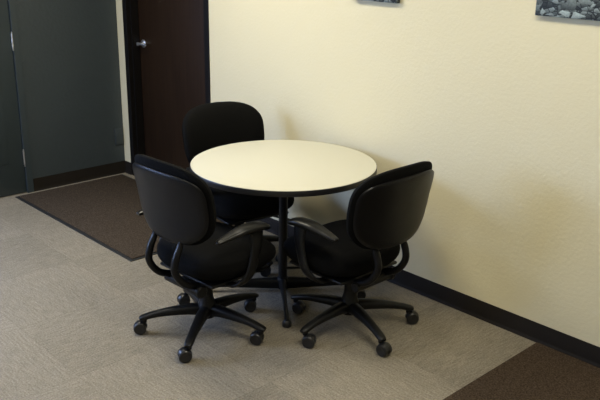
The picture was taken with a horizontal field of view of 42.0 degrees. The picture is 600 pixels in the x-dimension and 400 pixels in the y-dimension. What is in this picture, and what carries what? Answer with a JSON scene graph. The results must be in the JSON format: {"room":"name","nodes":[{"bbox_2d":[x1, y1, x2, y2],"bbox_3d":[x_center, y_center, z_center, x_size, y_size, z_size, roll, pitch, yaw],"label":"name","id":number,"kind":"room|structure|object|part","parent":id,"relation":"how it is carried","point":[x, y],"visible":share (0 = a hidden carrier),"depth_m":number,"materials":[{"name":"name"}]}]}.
{"room":"office","nodes":[
{"label":"office","id":0,"kind":"room"},
{"bbox_2d":[16,0,124,178],"bbox_3d":[-3.920,-0.867,4.006,6.650,2.750,0.150,-16,25,-41],"label":"wall","id":1,"kind":"structure","parent":0,"point":[69,49],"depth_m":6.03,"materials":[{"name":"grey paint"}]},
{"bbox_2d":[0,0,33,196],"bbox_3d":[-2.431,-0.964,5.383,1.018,2.100,0.219,-16,25,-41],"label":"door","id":2,"kind":"structure","parent":1,"relation":"in","point":[16,176],"depth_m":5.76,"materials":[{"name":"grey paint"}]},
{"bbox_3d":[-2.420,-0.561,5.488,0.695,0.770,0.007,-16,25,-41],"label":"panel","id":3,"kind":"part","parent":2,"relation":"part of","materials":[{"name":"grey paint"}]},
{"bbox_2d":[33,161,124,191],"bbox_3d":[-3.830,0.393,4.421,6.500,0.100,0.013,-16,25,-41],"label":"baseboard","id":4,"kind":"structure","parent":1,"relation":"attached to","point":[66,178],"depth_m":6.25,"materials":[{"name":"brown plastic"}]},
{"bbox_2d":[114,128,123,144],"bbox_3d":[-1.485,-0.523,6.423,0.076,0.136,0.013,-16,25,-41],"label":"outlet cover","id":5,"kind":"object","parent":1,"relation":"attached to","point":[119,139],"visible":1,"depth_m":6.42,"materials":[{"name":"blue paint"}]},
{"bbox_2d":[0,173,535,399],"bbox_3d":[-1.322,1.345,2.026,6.950,0.100,7.500,-16,25,-41],"label":"floor","id":6,"kind":"structure","parent":0,"point":[70,305],"depth_m":3.86,"materials":[{"name":"beige carpet"}]},
{"bbox_2d":[16,174,234,261],"bbox_3d":[-1.251,0.077,5.621,0.921,0.011,1.638,-16,25,-41],"label":"door mat","id":7,"kind":"object","parent":6,"relation":"on","point":[103,210],"visible":0.69,"depth_m":5.59,"materials":[{"name":"brown carpet"}]},
{"bbox_2d":[132,154,275,362],"bbox_3d":[-0.464,0.199,3.833,0.699,0.946,0.660,18,25,41],"label":"office chair","id":8,"kind":"object","parent":6,"relation":"on","point":[178,206],"visible":1,"depth_m":3.64,"materials":[{"name":"black plastic"}]},
{"bbox_3d":[-0.641,0.561,3.902,0.320,0.085,0.062,-2,19,-8],"label":"leg","id":9,"kind":"part","parent":8,"relation":"part of","materials":[{"name":"black plastic"}]},
{"bbox_3d":[-0.601,-0.004,3.583,0.546,0.406,0.155,18,25,41],"label":"backrest","id":10,"kind":"part","parent":8,"relation":"part of","materials":[{"name":"black fabric"}]},
{"bbox_3d":[-0.495,0.611,3.763,0.062,0.085,0.320,4,19,9],"label":"leg","id":11,"kind":"part","parent":8,"relation":"part of","materials":[{"name":"black plastic"}]},
{"bbox_3d":[-0.466,0.432,3.681,0.025,0.062,0.062,18,25,41],"label":"tension knob","id":12,"kind":"part","parent":8,"relation":"part of","materials":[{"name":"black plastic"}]},
{"bbox_3d":[-0.416,0.247,3.873,0.544,0.167,0.524,18,25,41],"label":"seat","id":13,"kind":"part","parent":8,"relation":"part of","materials":[{"name":"black fabric"}]},
{"bbox_3d":[-0.293,0.271,3.677,0.219,0.291,0.127,5,19,12],"label":"armrest","id":14,"kind":"part","parent":8,"relation":"part of","materials":[{"name":"black plastic"}]},
{"bbox_2d":[182,101,293,276],"bbox_3d":[-0.349,-0.078,4.686,0.645,0.930,0.661,-6,20,-19],"label":"office chair","id":15,"kind":"object","parent":6,"relation":"on","point":[207,126],"visible":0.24,"depth_m":4.63,"materials":[{"name":"black fabric"}]},
{"bbox_3d":[-0.476,-0.385,4.772,0.546,0.406,0.155,-11,22,-31],"label":"backrest","id":16,"kind":"part","parent":15,"relation":"part of","materials":[{"name":"black fabric"}]},
{"bbox_3d":[-0.330,-0.014,4.652,0.544,0.167,0.524,-11,22,-31],"label":"seat","id":17,"kind":"part","parent":15,"relation":"part of","materials":[{"name":"black fabric"}]},
{"bbox_2d":[190,140,376,327],"bbox_3d":[-0.092,0.154,4.293,0.994,0.748,0.994,-16,25,-41],"label":"round table","id":18,"kind":"object","parent":6,"relation":"on","point":[283,169],"visible":0.84,"depth_m":4.14,"materials":[{"name":"beige laminate"}]},
{"bbox_3d":[-0.326,0.465,4.381,0.434,0.071,0.044,0,19,-4],"label":"leg","id":19,"kind":"part","parent":18,"relation":"part of","materials":[{"name":"black metal"}]},
{"bbox_3d":[-0.081,0.536,4.181,0.044,0.071,0.434,0,19,-4],"label":"leg","id":20,"kind":"part","parent":18,"relation":"part of","materials":[{"name":"black metal"}]},
{"bbox_3d":[0.131,0.462,4.414,0.434,0.071,0.044,0,19,-4],"label":"leg","id":21,"kind":"part","parent":18,"relation":"part of","materials":[{"name":"black metal"}]},
{"bbox_2d":[283,161,433,356],"bbox_3d":[0.257,0.211,3.856,0.663,0.930,0.695,-16,25,-41],"label":"office chair","id":22,"kind":"object","parent":6,"relation":"on","point":[355,252],"visible":1,"depth_m":3.69,"materials":[{"name":"black plastic"}]},
{"bbox_3d":[0.039,0.338,3.959,0.238,0.031,0.028,2,19,3],"label":"recline lever","id":23,"kind":"part","parent":22,"relation":"part of","materials":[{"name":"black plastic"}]},
{"bbox_3d":[0.086,0.256,3.740,0.219,0.291,0.127,-3,19,-11],"label":"armrest","id":24,"kind":"part","parent":22,"relation":"part of","materials":[{"name":"black plastic"}]},
{"bbox_3d":[0.212,0.237,3.934,0.544,0.167,0.524,-16,25,-41],"label":"seat","id":25,"kind":"part","parent":22,"relation":"part of","materials":[{"name":"black fabric"}]},
{"bbox_3d":[0.427,0.542,4.011,0.320,0.085,0.062,-2,19,-7],"label":"leg","id":26,"kind":"part","parent":22,"relation":"part of","materials":[{"name":"black plastic"}]},
{"bbox_3d":[0.441,0.021,3.609,0.546,0.406,0.155,-16,25,-41],"label":"backrest","id":27,"kind":"part","parent":22,"relation":"part of","materials":[{"name":"black fabric"}]},
{"bbox_2d":[443,342,599,399],"bbox_3d":[1.161,1.306,2.098,2.586,0.005,2.727,-16,25,-41],"label":"carpet runner","id":28,"kind":"object","parent":6,"relation":"on","point":[538,372],"visible":1,"depth_m":3.54,"materials":[{"name":"brown carpet"}]},
{"bbox_2d":[116,0,599,346],"bbox_3d":[1.073,-0.679,3.688,0.150,2.750,7.500,-16,25,-41],"label":"wall","id":29,"kind":"structure","parent":0,"point":[501,98],"depth_m":3.99,"materials":[{"name":"beige paint"}]},
{"bbox_2d":[122,0,210,174],"bbox_3d":[-0.948,-1.086,5.817,0.151,2.100,1.106,-16,25,-41],"label":"door","id":30,"kind":"structure","parent":29,"relation":"in","point":[166,42],"depth_m":6.03,"materials":[{"name":"black wood"}]},
{"bbox_3d":[-1.220,-1.209,6.078,0.063,0.065,0.138,-16,25,-41],"label":"handle","id":31,"kind":"part","parent":30,"relation":"part of","materials":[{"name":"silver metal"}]},
{"bbox_2d":[125,161,599,367],"bbox_3d":[0.993,0.593,4.057,0.013,0.100,7.200,-16,25,-41],"label":"baseboard","id":32,"kind":"structure","parent":29,"relation":"attached to","point":[569,345],"depth_m":4.05,"materials":[{"name":"brown plastic"}]},
{"bbox_2d":[365,0,399,2],"bbox_3d":[0.407,-1.213,4.126,0.030,0.319,0.317,-16,25,-41],"label":"print","id":33,"kind":"object","parent":29,"relation":"attached to","point":[387,1],"visible":1,"depth_m":4.10,"materials":[{"name":"grey paper"}]},
{"bbox_2d":[535,0,599,20],"bbox_3d":[1.229,-0.924,3.297,0.030,0.320,0.480,-16,25,-41],"label":"print","id":34,"kind":"object","parent":29,"relation":"attached to","point":[573,9],"visible":1,"depth_m":3.38,"materials":[{"name":"paper"}]}
]}

